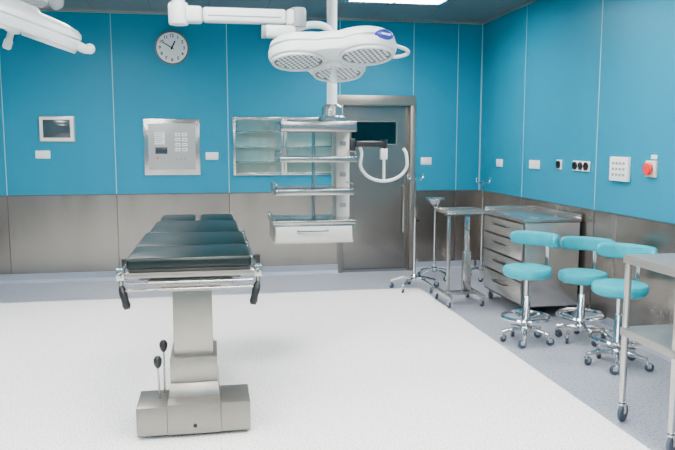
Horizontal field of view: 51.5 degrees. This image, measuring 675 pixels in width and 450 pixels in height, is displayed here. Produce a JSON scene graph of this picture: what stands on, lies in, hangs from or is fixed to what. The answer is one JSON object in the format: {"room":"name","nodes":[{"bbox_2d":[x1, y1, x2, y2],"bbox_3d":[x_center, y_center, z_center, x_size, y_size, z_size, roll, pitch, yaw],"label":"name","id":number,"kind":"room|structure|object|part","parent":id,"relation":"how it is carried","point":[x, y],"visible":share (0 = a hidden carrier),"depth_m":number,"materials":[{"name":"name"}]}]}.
{"room":"operating room","nodes":[
{"label":"operating room","id":0,"kind":"room"},
{"bbox_2d":[0,11,481,274],"bbox_3d":[-1.512,-0.884,8.040,6.460,2.920,0.463,-1,7,-10],"label":"wall","id":1,"kind":"structure","parent":0,"point":[87,206],"depth_m":7.74,"materials":[{"name":"blue painted panel"},{"name":"steel"}]},
{"bbox_2d":[35,151,49,158],"bbox_3d":[-3.164,-0.757,7.517,0.150,0.085,0.017,-1,7,-10],"label":"wall switch","id":2,"kind":"object","parent":1,"relation":"attached to","point":[39,154],"visible":1,"depth_m":7.51,"materials":[{"name":"white plastic"}]},
{"bbox_2d":[38,116,74,141],"bbox_3d":[-3.010,-1.029,7.506,0.367,0.277,0.029,-1,7,-10],"label":"screen","id":3,"kind":"object","parent":1,"relation":"attached to","point":[51,128],"visible":1,"depth_m":7.49,"materials":[{"name":"plastic"}]},
{"bbox_2d":[143,119,200,174],"bbox_3d":[-1.827,-0.860,7.734,0.605,0.616,0.038,-1,7,-10],"label":"panel","id":4,"kind":"object","parent":1,"relation":"attached to","point":[171,146],"visible":1,"depth_m":7.72,"materials":[{"name":"metal"}]},
{"bbox_3d":[-1.827,-0.865,7.728,0.505,0.506,0.012,-1,7,-10],"label":"plate","id":5,"kind":"part","parent":4,"relation":"part of","materials":[{"name":"silver metal"}]},
{"bbox_2d":[155,30,188,64],"bbox_3d":[-1.800,-1.927,7.613,0.364,0.364,0.036,-1,7,-10],"label":"wall clock","id":6,"kind":"object","parent":1,"relation":"attached to","point":[171,47],"visible":1,"depth_m":7.61,"materials":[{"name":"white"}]},
{"bbox_2d":[206,152,217,159],"bbox_3d":[-1.404,-0.772,7.831,0.140,0.085,0.017,-1,7,-10],"label":"wall switch","id":7,"kind":"object","parent":1,"relation":"attached to","point":[209,155],"visible":1,"depth_m":7.82,"materials":[{"name":"white plastic"}]},
{"bbox_2d":[0,260,473,284],"bbox_3d":[-1.492,0.546,7.955,6.410,0.100,0.045,-1,7,-10],"label":"baseboard","id":8,"kind":"structure","parent":1,"relation":"attached to","point":[333,268],"depth_m":7.78,"materials":[{"name":"plastic"}]},
{"bbox_2d":[38,8,483,24],"bbox_3d":[-1.469,-2.294,7.632,6.460,0.025,0.027,-1,7,-10],"label":"trim","id":9,"kind":"structure","parent":1,"relation":"attached to","point":[40,9],"depth_m":7.85,"materials":[{"name":"metal"}]},
{"bbox_2d":[232,117,331,174],"bbox_3d":[-0.617,-0.902,8.019,1.149,0.652,0.195,-1,7,-10],"label":"upper cabinet","id":10,"kind":"object","parent":1,"relation":"attached to","point":[255,139],"visible":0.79,"depth_m":8.06,"materials":[{"name":"metal"}]},
{"bbox_2d":[236,161,276,162],"bbox_3d":[-0.621,-0.732,8.064,1.123,0.018,0.115,-1,7,-10],"label":"shelf","id":11,"kind":"object","parent":10,"relation":"attached to","point":[236,161],"depth_m":7.96,"materials":[{"name":"glass"}]},
{"bbox_3d":[-0.890,-0.888,7.905,0.571,0.652,0.022,-1,7,-10],"label":"glass door","id":12,"kind":"part","parent":10,"relation":"part of","materials":[{"name":"glass"}]},
{"bbox_2d":[235,131,311,132],"bbox_3d":[-0.621,-1.069,8.024,1.123,0.018,0.115,-1,7,-10],"label":"shelf","id":13,"kind":"object","parent":10,"relation":"attached to","point":[235,131],"depth_m":7.99,"materials":[{"name":"glass"}]},
{"bbox_2d":[236,146,330,147],"bbox_3d":[-0.621,-0.900,8.044,1.123,0.018,0.115,-1,7,-10],"label":"shelf","id":14,"kind":"object","parent":10,"relation":"attached to","point":[236,146],"depth_m":8.04,"materials":[{"name":"glass"}]},
{"bbox_3d":[-0.321,-0.900,8.005,0.571,0.652,0.022,-1,7,-10],"label":"glass door","id":15,"kind":"part","parent":10,"relation":"part of","materials":[{"name":"glass"}]},
{"bbox_2d":[337,95,415,272],"bbox_3d":[0.445,-0.479,8.271,0.928,2.062,0.172,-1,7,-10],"label":"door","id":16,"kind":"structure","parent":1,"relation":"in","point":[382,213],"depth_m":8.31,"materials":[{"name":"metal"}]},
{"bbox_3d":[0.422,-1.084,8.248,0.541,0.257,0.010,-1,7,-10],"label":"pane","id":17,"kind":"part","parent":16,"relation":"part of","materials":[{"name":"glass"}]},
{"bbox_3d":[0.782,-0.194,8.371,0.024,0.588,0.065,-1,7,-10],"label":"handle","id":18,"kind":"part","parent":16,"relation":"part of","materials":[{"name":"silver metal"}]},
{"bbox_2d":[421,157,431,164],"bbox_3d":[1.048,-0.756,8.272,0.130,0.085,0.017,-1,7,-10],"label":"wall switch","id":19,"kind":"object","parent":1,"relation":"attached to","point":[424,160],"visible":1,"depth_m":8.27,"materials":[{"name":"white plastic"}]},
{"bbox_2d":[30,0,529,21],"bbox_3d":[-0.630,-1.806,2.947,6.460,0.100,9.600,-1,7,-10],"label":"ceiling","id":20,"kind":"structure","parent":0,"point":[453,10],"depth_m":7.24,"materials":[{"name":"paint"}]},
{"bbox_2d":[0,0,94,53],"bbox_3d":[-1.893,-1.433,3.997,0.730,0.887,0.667,5,9,39],"label":"light","id":21,"kind":"object","parent":20,"relation":"hanging from","point":[24,17],"visible":1,"depth_m":3.90,"materials":[{"name":"white plastic"}]},
{"bbox_3d":[-1.854,-1.068,3.993,0.099,0.137,0.097,-6,9,-44],"label":"handle","id":22,"kind":"part","parent":21,"relation":"part of","materials":[{"name":"white plastic"}]},
{"bbox_3d":[-1.474,-1.035,4.063,0.128,0.082,0.060,-1,7,-10],"label":"sterile handle","id":23,"kind":"part","parent":21,"relation":"part of","materials":[{"name":"white plastic"}]},
{"bbox_2d":[168,0,409,83],"bbox_3d":[-0.299,-1.335,3.934,1.429,1.066,0.660,-1,7,-10],"label":"light","id":24,"kind":"object","parent":20,"relation":"hanging from","point":[343,55],"visible":1,"depth_m":3.86,"materials":[{"name":"white plastic"}]},
{"bbox_3d":[-0.543,-1.162,3.898,0.610,0.090,0.090,-1,7,-10],"label":"spring arm","id":25,"kind":"part","parent":24,"relation":"part of","materials":[{"name":"white metal"}]},
{"bbox_3d":[-0.024,-0.875,4.016,0.100,0.133,0.098,-1,7,-10],"label":"handle","id":26,"kind":"part","parent":24,"relation":"part of","materials":[{"name":"white plastic"}]},
{"bbox_3d":[0.344,-0.993,4.005,0.154,0.052,0.268,-1,7,-10],"label":"grab rail","id":27,"kind":"part","parent":24,"relation":"part of","materials":[{"name":"white plastic"}]},
{"bbox_2d":[268,0,408,243],"bbox_3d":[0.026,-0.938,4.922,1.014,2.085,0.490,-1,7,-10],"label":"pendant","id":28,"kind":"object","parent":20,"relation":"hanging from","point":[337,226],"visible":0.98,"depth_m":4.86,"materials":[{"name":"white metal"}]},
{"bbox_3d":[-0.195,0.006,5.008,0.570,0.190,0.462,-1,7,-10],"label":"drawer","id":29,"kind":"part","parent":28,"relation":"part of","materials":[{"name":"metal"}]},
{"bbox_2d":[270,181,353,195],"bbox_3d":[-0.190,-0.268,4.976,0.540,0.082,0.440,-1,7,-10],"label":"shelf","id":30,"kind":"object","parent":28,"relation":"attached to","point":[338,188],"depth_m":4.80,"materials":[{"name":"metal"}]},
{"bbox_3d":[-0.167,0.042,4.769,0.225,0.019,0.034,-1,7,-10],"label":"handle","id":31,"kind":"part","parent":28,"relation":"part of","materials":[{"name":"silver metal"}]},
{"bbox_3d":[-0.175,-0.359,5.112,0.026,0.640,0.026,-1,7,-10],"label":"post","id":32,"kind":"part","parent":28,"relation":"part of","materials":[{"name":"metal"}]},
{"bbox_3d":[-0.159,0.061,4.798,0.525,0.100,0.020,-1,7,-10],"label":"drawer","id":33,"kind":"part","parent":28,"relation":"part of","materials":[{"name":"white metal"}]},
{"bbox_2d":[274,150,356,161],"bbox_3d":[-0.166,-0.489,4.955,0.530,0.078,0.440,-1,7,-10],"label":"shelf","id":34,"kind":"object","parent":28,"relation":"attached to","point":[337,155],"depth_m":4.77,"materials":[{"name":"metal"}]},
{"bbox_3d":[0.217,-0.580,5.072,0.277,0.090,0.124,-1,7,-10],"label":"holder arm","id":35,"kind":"part","parent":28,"relation":"part of","materials":[{"name":"black plastic"}]},
{"bbox_3d":[0.333,-0.436,5.071,0.050,0.236,0.050,-1,7,-10],"label":"holder stem","id":36,"kind":"part","parent":28,"relation":"part of","materials":[{"name":"white plastic"}]},
{"bbox_2d":[343,0,449,5],"bbox_3d":[0.608,-2.175,6.644,1.000,0.030,0.680,-1,7,-10],"label":"recessed light","id":37,"kind":"object","parent":20,"relation":"in","point":[398,2],"visible":1,"depth_m":6.89,"materials":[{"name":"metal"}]},
{"bbox_2d":[0,269,674,449],"bbox_3d":[-0.630,1.193,3.300,6.460,0.100,9.600,-1,7,-10],"label":"floor","id":38,"kind":"structure","parent":0,"point":[345,360],"depth_m":4.62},
{"bbox_2d":[116,214,261,436],"bbox_3d":[-0.912,0.514,4.527,0.756,0.962,2.125,-1,7,-10],"label":"table","id":39,"kind":"object","parent":38,"relation":"on","point":[189,258],"visible":1,"depth_m":3.68,"materials":[{"name":"teal vinyl upholstery"},{"name":"steel"},{"name":"black plastic"}]},
{"bbox_3d":[-1.124,0.195,3.877,0.050,0.028,0.970,-1,7,-10],"label":"rail","id":40,"kind":"part","parent":39,"relation":"part of","materials":[{"name":"metal"}]},
{"bbox_3d":[-0.947,0.721,3.689,0.044,0.068,0.044,-1,7,-10],"label":"knob","id":41,"kind":"part","parent":39,"relation":"part of","materials":[{"name":"black plastic"}]},
{"bbox_3d":[-0.945,0.846,3.704,0.016,0.185,0.012,-1,7,-10],"label":"foot lever","id":42,"kind":"part","parent":39,"relation":"part of","materials":[{"name":"metal"}]},
{"bbox_3d":[-0.939,0.650,3.774,0.044,0.068,0.044,-1,7,-10],"label":"knob","id":43,"kind":"part","parent":39,"relation":"part of","materials":[{"name":"black plastic"}]},
{"bbox_3d":[-0.939,0.806,3.792,0.011,0.245,0.012,-1,7,-10],"label":"foot lever","id":44,"kind":"part","parent":39,"relation":"part of","materials":[{"name":"metal"}]},
{"bbox_3d":[-0.765,0.200,3.658,0.590,0.016,0.395,-1,7,-10],"label":"support plate","id":45,"kind":"part","parent":39,"relation":"part of","materials":[{"name":"metal"}]},
{"bbox_3d":[-0.912,0.132,4.480,0.500,0.042,2.010,-1,7,-10],"label":"table frame","id":46,"kind":"part","parent":39,"relation":"part of","materials":[{"name":"metal"}]},
{"bbox_3d":[-0.652,0.085,4.817,0.050,0.028,0.630,-1,7,-10],"label":"rail","id":47,"kind":"part","parent":39,"relation":"part of","materials":[{"name":"metal"}]},
{"bbox_3d":[-0.503,0.182,3.986,0.050,0.028,0.970,-1,7,-10],"label":"rail","id":48,"kind":"part","parent":39,"relation":"part of","materials":[{"name":"metal"}]},
{"bbox_2d":[389,174,438,292],"bbox_3d":[0.786,0.074,7.245,0.509,1.203,0.501,3,7,26],"label":"stand","id":49,"kind":"object","parent":38,"relation":"on","point":[413,277],"visible":1,"depth_m":7.26,"materials":[{"name":"silver metal"}]},
{"bbox_3d":[0.663,0.567,7.350,0.224,0.066,0.024,2,7,14],"label":"leg","id":50,"kind":"part","parent":49,"relation":"part of","materials":[{"name":"silver metal"}]},
{"bbox_3d":[0.891,0.584,7.206,0.024,0.066,0.224,-6,9,-39],"label":"leg","id":51,"kind":"part","parent":49,"relation":"part of","materials":[{"name":"silver metal"}]},
{"bbox_3d":[0.932,0.565,7.366,0.224,0.066,0.024,-3,7,-21],"label":"leg","id":52,"kind":"part","parent":49,"relation":"part of","materials":[{"name":"silver metal"}]},
{"bbox_2d":[417,198,445,281],"bbox_3d":[1.090,0.157,7.811,0.366,0.906,0.336,0,7,3],"label":"stand","id":53,"kind":"object","parent":38,"relation":"on","point":[433,268],"visible":0.77,"depth_m":7.81,"materials":[{"name":"silver metal"}]},
{"bbox_2d":[427,197,444,204],"bbox_3d":[1.084,-0.264,7.762,0.212,0.073,0.212,-1,7,-10],"label":"bowl","id":54,"kind":"object","parent":53,"relation":"on","point":[434,202],"visible":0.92,"depth_m":7.71,"materials":[{"name":"silver metal"}]},
{"bbox_2d":[434,207,488,307],"bbox_3d":[1.159,0.297,6.642,0.400,0.900,0.458,-1,7,-10],"label":"table","id":55,"kind":"object","parent":38,"relation":"on","point":[466,289],"visible":1,"depth_m":6.61,"materials":[{"name":"metal"}]},
{"bbox_3d":[1.047,0.270,6.610,0.030,0.722,0.024,-1,7,-10],"label":"guide post","id":56,"kind":"part","parent":55,"relation":"part of","materials":[{"name":"metal"}]},
{"bbox_3d":[1.161,0.643,6.674,0.360,0.035,0.440,-1,7,-10],"label":"frame","id":57,"kind":"part","parent":55,"relation":"part of","materials":[{"name":"metal"}]},
{"bbox_2d":[434,207,488,214],"bbox_3d":[1.161,-0.135,6.583,0.400,0.028,0.400,-1,7,-10],"label":"tray","id":58,"kind":"object","parent":55,"relation":"on","point":[446,210],"depth_m":6.57,"materials":[{"name":"metal"}]},
{"bbox_2d":[471,177,490,281],"bbox_3d":[1.607,0.039,7.798,0.406,1.143,0.397,-1,7,-10],"label":"stand","id":59,"kind":"object","parent":38,"relation":"on","point":[480,267],"visible":0.58,"depth_m":7.78,"materials":[{"name":"silver metal"}]},
{"bbox_2d":[499,230,558,348],"bbox_3d":[1.465,0.480,5.348,0.441,0.838,0.416,-5,8,-38],"label":"stool","id":60,"kind":"object","parent":38,"relation":"on","point":[527,272],"visible":1,"depth_m":5.32,"materials":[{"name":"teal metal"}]},
{"bbox_3d":[1.334,0.807,5.364,0.153,0.045,0.030,0,7,-1],"label":"leg","id":61,"kind":"part","parent":60,"relation":"part of","materials":[{"name":"silver metal"}]},
{"bbox_3d":[1.410,0.819,5.265,0.030,0.045,0.153,2,7,17],"label":"leg","id":62,"kind":"part","parent":60,"relation":"part of","materials":[{"name":"silver metal"}]},
{"bbox_3d":[1.440,0.350,5.313,0.364,0.081,0.364,-5,8,-38],"label":"seat","id":63,"kind":"part","parent":60,"relation":"part of","materials":[{"name":"teal leather"}]},
{"bbox_3d":[1.545,0.113,5.367,0.185,0.114,0.416,-5,8,-38],"label":"backrest","id":64,"kind":"part","parent":60,"relation":"part of","materials":[{"name":"teal plastic"}]},
{"bbox_3d":[1.525,0.799,5.430,0.153,0.045,0.032,-5,8,-38],"label":"leg","id":65,"kind":"part","parent":60,"relation":"part of","materials":[{"name":"silver metal"}]},
{"bbox_3d":[1.528,0.814,5.306,0.153,0.045,0.030,5,8,34],"label":"leg","id":66,"kind":"part","parent":60,"relation":"part of","materials":[{"name":"silver metal"}]},
{"bbox_3d":[1.559,0.259,5.396,0.203,0.295,0.032,-5,8,-38],"label":"post","id":67,"kind":"part","parent":60,"relation":"part of","materials":[{"name":"silver metal"}]},
{"bbox_2d":[483,205,581,313],"bbox_3d":[1.753,0.312,6.496,0.577,0.905,0.900,-1,7,-10],"label":"base cabinet","id":68,"kind":"object","parent":38,"relation":"on","point":[501,221],"visible":0.83,"depth_m":6.13,"materials":[{"name":"metal"}]},
{"bbox_3d":[1.517,0.550,6.482,0.021,0.187,0.840,-1,7,-10],"label":"drawer","id":69,"kind":"part","parent":68,"relation":"part of","materials":[{"name":"metal"}]},
{"bbox_3d":[1.517,0.359,6.460,0.021,0.162,0.840,-1,7,-10],"label":"drawer","id":70,"kind":"part","parent":68,"relation":"part of","materials":[{"name":"metal"}]},
{"bbox_3d":[1.517,0.185,6.439,0.021,0.152,0.840,-1,7,-10],"label":"drawer","id":71,"kind":"part","parent":68,"relation":"part of","materials":[{"name":"metal"}]},
{"bbox_3d":[1.517,0.021,6.420,0.021,0.142,0.840,-1,7,-10],"label":"drawer","id":72,"kind":"part","parent":68,"relation":"part of","materials":[{"name":"metal"}]},
{"bbox_2d":[485,205,581,222],"bbox_3d":[1.771,-0.106,6.450,0.541,0.065,0.900,-1,7,-10],"label":"countertop","id":73,"kind":"structure","parent":68,"relation":"on","point":[526,213],"depth_m":6.39,"materials":[{"name":"metal"}]},
{"bbox_3d":[1.855,0.344,6.067,0.503,0.730,0.005,-1,7,-10],"label":"panel","id":74,"kind":"part","parent":68,"relation":"part of","materials":[{"name":"metal"}]},
{"bbox_2d":[555,236,613,346],"bbox_3d":[1.901,0.499,5.400,0.412,0.788,0.415,1,7,8],"label":"stool","id":75,"kind":"object","parent":38,"relation":"on","point":[582,277],"visible":0.84,"depth_m":5.39,"materials":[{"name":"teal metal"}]},
{"bbox_3d":[1.792,0.793,5.478,0.153,0.045,0.030,4,8,33],"label":"leg","id":76,"kind":"part","parent":75,"relation":"part of","materials":[{"name":"silver metal"}]},
{"bbox_3d":[1.799,0.808,5.354,0.153,0.045,0.030,-5,9,-39],"label":"leg","id":77,"kind":"part","parent":75,"relation":"part of","materials":[{"name":"silver metal"}]},
{"bbox_3d":[1.882,0.393,5.373,0.364,0.081,0.364,6,9,40],"label":"seat","id":78,"kind":"part","parent":75,"relation":"part of","materials":[{"name":"teal leather"}]},
{"bbox_3d":[1.967,0.154,5.447,0.416,0.114,0.185,6,9,40],"label":"backrest","id":79,"kind":"part","parent":75,"relation":"part of","materials":[{"name":"teal plastic"}]},
{"bbox_3d":[1.920,0.812,5.322,0.030,0.045,0.153,-3,7,-21],"label":"leg","id":80,"kind":"part","parent":75,"relation":"part of","materials":[{"name":"silver metal"}]},
{"bbox_3d":[1.978,0.299,5.478,0.032,0.295,0.203,6,9,40],"label":"post","id":81,"kind":"part","parent":75,"relation":"part of","materials":[{"name":"silver metal"}]},
{"bbox_3d":[1.988,0.800,5.427,0.153,0.045,0.030,0,7,-3],"label":"leg","id":82,"kind":"part","parent":75,"relation":"part of","materials":[{"name":"silver metal"}]},
{"bbox_2d":[584,242,657,374],"bbox_3d":[1.916,0.553,4.770,0.440,0.828,0.411,-2,7,-16],"label":"stool","id":83,"kind":"object","parent":38,"relation":"on","point":[609,287],"visible":0.8,"depth_m":4.75,"materials":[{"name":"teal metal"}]},
{"bbox_3d":[1.793,0.874,4.793,0.173,0.045,0.030,0,7,2],"label":"leg","id":84,"kind":"part","parent":83,"relation":"part of","materials":[{"name":"silver metal"}]},
{"bbox_3d":[1.878,0.862,4.899,0.030,0.045,0.173,-2,7,-15],"label":"leg","id":85,"kind":"part","parent":83,"relation":"part of","materials":[{"name":"silver metal"}]},
{"bbox_3d":[1.869,0.887,4.680,0.030,0.045,0.173,2,7,20],"label":"leg","id":86,"kind":"part","parent":83,"relation":"part of","materials":[{"name":"silver metal"}]},
{"bbox_3d":[1.909,0.428,4.736,0.364,0.081,0.364,-6,9,-40],"label":"seat","id":87,"kind":"part","parent":83,"relation":"part of","materials":[{"name":"teal leather"}]},
{"bbox_3d":[2.011,0.190,4.794,0.185,0.114,0.416,-6,9,-40],"label":"backrest","id":88,"kind":"part","parent":83,"relation":"part of","materials":[{"name":"teal plastic"}]},
{"bbox_3d":[2.006,0.867,4.852,0.173,0.045,0.030,-4,8,-33],"label":"leg","id":89,"kind":"part","parent":83,"relation":"part of","materials":[{"name":"silver metal"}]},
{"bbox_3d":[2.024,0.336,4.822,0.203,0.295,0.032,-6,9,-40],"label":"post","id":90,"kind":"part","parent":83,"relation":"part of","materials":[{"name":"silver metal"}]},
{"bbox_3d":[2.000,0.883,4.717,0.173,0.045,0.030,5,9,38],"label":"leg","id":91,"kind":"part","parent":83,"relation":"part of","materials":[{"name":"silver metal"}]},
{"bbox_2d":[617,253,674,449],"bbox_3d":[1.954,0.635,3.656,0.800,0.925,0.490,-1,7,-10],"label":"trolley","id":92,"kind":"object","parent":38,"relation":"on","point":[659,338],"visible":1,"depth_m":3.65,"materials":[{"name":"silver metal"}]},
{"bbox_3d":[1.556,0.567,3.782,0.036,0.792,0.036,-1,7,-10],"label":"post","id":93,"kind":"part","parent":92,"relation":"part of","materials":[{"name":"metal"}]},
{"bbox_2d":[620,324,674,359],"bbox_3d":[1.942,0.591,3.639,0.750,0.042,0.460,-1,7,-10],"label":"shelf","id":94,"kind":"object","parent":92,"relation":"attached to","point":[659,338],"depth_m":3.64,"materials":[{"name":"metal"}]},
{"bbox_2d":[623,253,674,276],"bbox_3d":[1.942,0.198,3.593,0.750,0.042,0.460,-1,7,-10],"label":"shelf","id":95,"kind":"object","parent":92,"relation":"attached to","point":[664,263],"depth_m":3.59,"materials":[{"name":"metal"}]},
{"bbox_3d":[1.630,0.615,3.371,0.036,0.792,0.036,-1,7,-10],"label":"post","id":96,"kind":"part","parent":92,"relation":"part of","materials":[{"name":"metal"}]},
{"bbox_2d":[478,0,674,325],"bbox_3d":[2.642,-0.375,3.703,0.212,2.920,9.601,-1,7,-10],"label":"wall","id":97,"kind":"structure","parent":0,"point":[593,81],"depth_m":5.90,"materials":[{"name":"paint"}]},
{"bbox_2d":[496,159,502,166],"bbox_3d":[1.805,-0.692,7.810,0.017,0.085,0.160,-1,7,-10],"label":"wall switch","id":98,"kind":"object","parent":97,"relation":"attached to","point":[499,162],"visible":1,"depth_m":7.78,"materials":[{"name":"white plastic"}]},
{"bbox_2d":[482,0,538,23],"bbox_3d":[2.536,-1.808,3.500,0.027,0.025,9.570,-1,7,-10],"label":"trim","id":99,"kind":"structure","parent":97,"relation":"attached to","point":[530,1],"depth_m":7.41,"materials":[{"name":"metal"}]},
{"bbox_2d":[529,160,539,168],"bbox_3d":[1.961,-0.600,6.941,0.017,0.084,0.225,-1,7,-10],"label":"wall switch","id":100,"kind":"object","parent":97,"relation":"attached to","point":[533,164],"visible":1,"depth_m":6.94,"materials":[{"name":"white plastic"}]},
{"bbox_2d":[556,160,561,169],"bbox_3d":[2.042,-0.558,6.462,0.024,0.090,0.090,-1,7,-10],"label":"power outlet","id":101,"kind":"object","parent":97,"relation":"attached to","point":[558,162],"visible":1,"depth_m":6.44,"materials":[{"name":"white plastic"}]},
{"bbox_2d":[475,260,670,361],"bbox_3d":[2.528,1.028,3.847,0.045,0.100,9.600,-1,7,-10],"label":"baseboard","id":102,"kind":"structure","parent":97,"relation":"attached to","point":[608,323],"depth_m":5.74,"materials":[{"name":"plastic"}]},
{"bbox_2d":[572,160,589,171],"bbox_3d":[2.116,-0.511,6.053,0.024,0.089,0.290,-1,7,-10],"label":"power outlet","id":103,"kind":"object","parent":97,"relation":"attached to","point":[576,165],"visible":1,"depth_m":6.04,"materials":[{"name":"white plastic"}]},
{"bbox_3d":[2.133,-0.502,5.989,0.014,0.090,0.090,-1,7,-10],"label":"plate","id":104,"kind":"part","parent":103,"relation":"part of","materials":[{"name":"white plastic"}]},
{"bbox_2d":[609,157,630,181],"bbox_3d":[2.212,-0.439,5.491,0.033,0.190,0.250,-1,7,-10],"label":"panel","id":105,"kind":"object","parent":97,"relation":"attached to","point":[619,170],"visible":1,"depth_m":5.46,"materials":[{"name":"white plastic"}]},
{"bbox_2d":[642,161,657,177],"bbox_3d":[2.270,-0.408,5.101,0.057,0.120,0.120,-1,7,-10],"label":"button","id":106,"kind":"object","parent":97,"relation":"attached to","point":[649,168],"visible":1,"depth_m":5.07,"materials":[{"name":"red plastic"}]}
]}

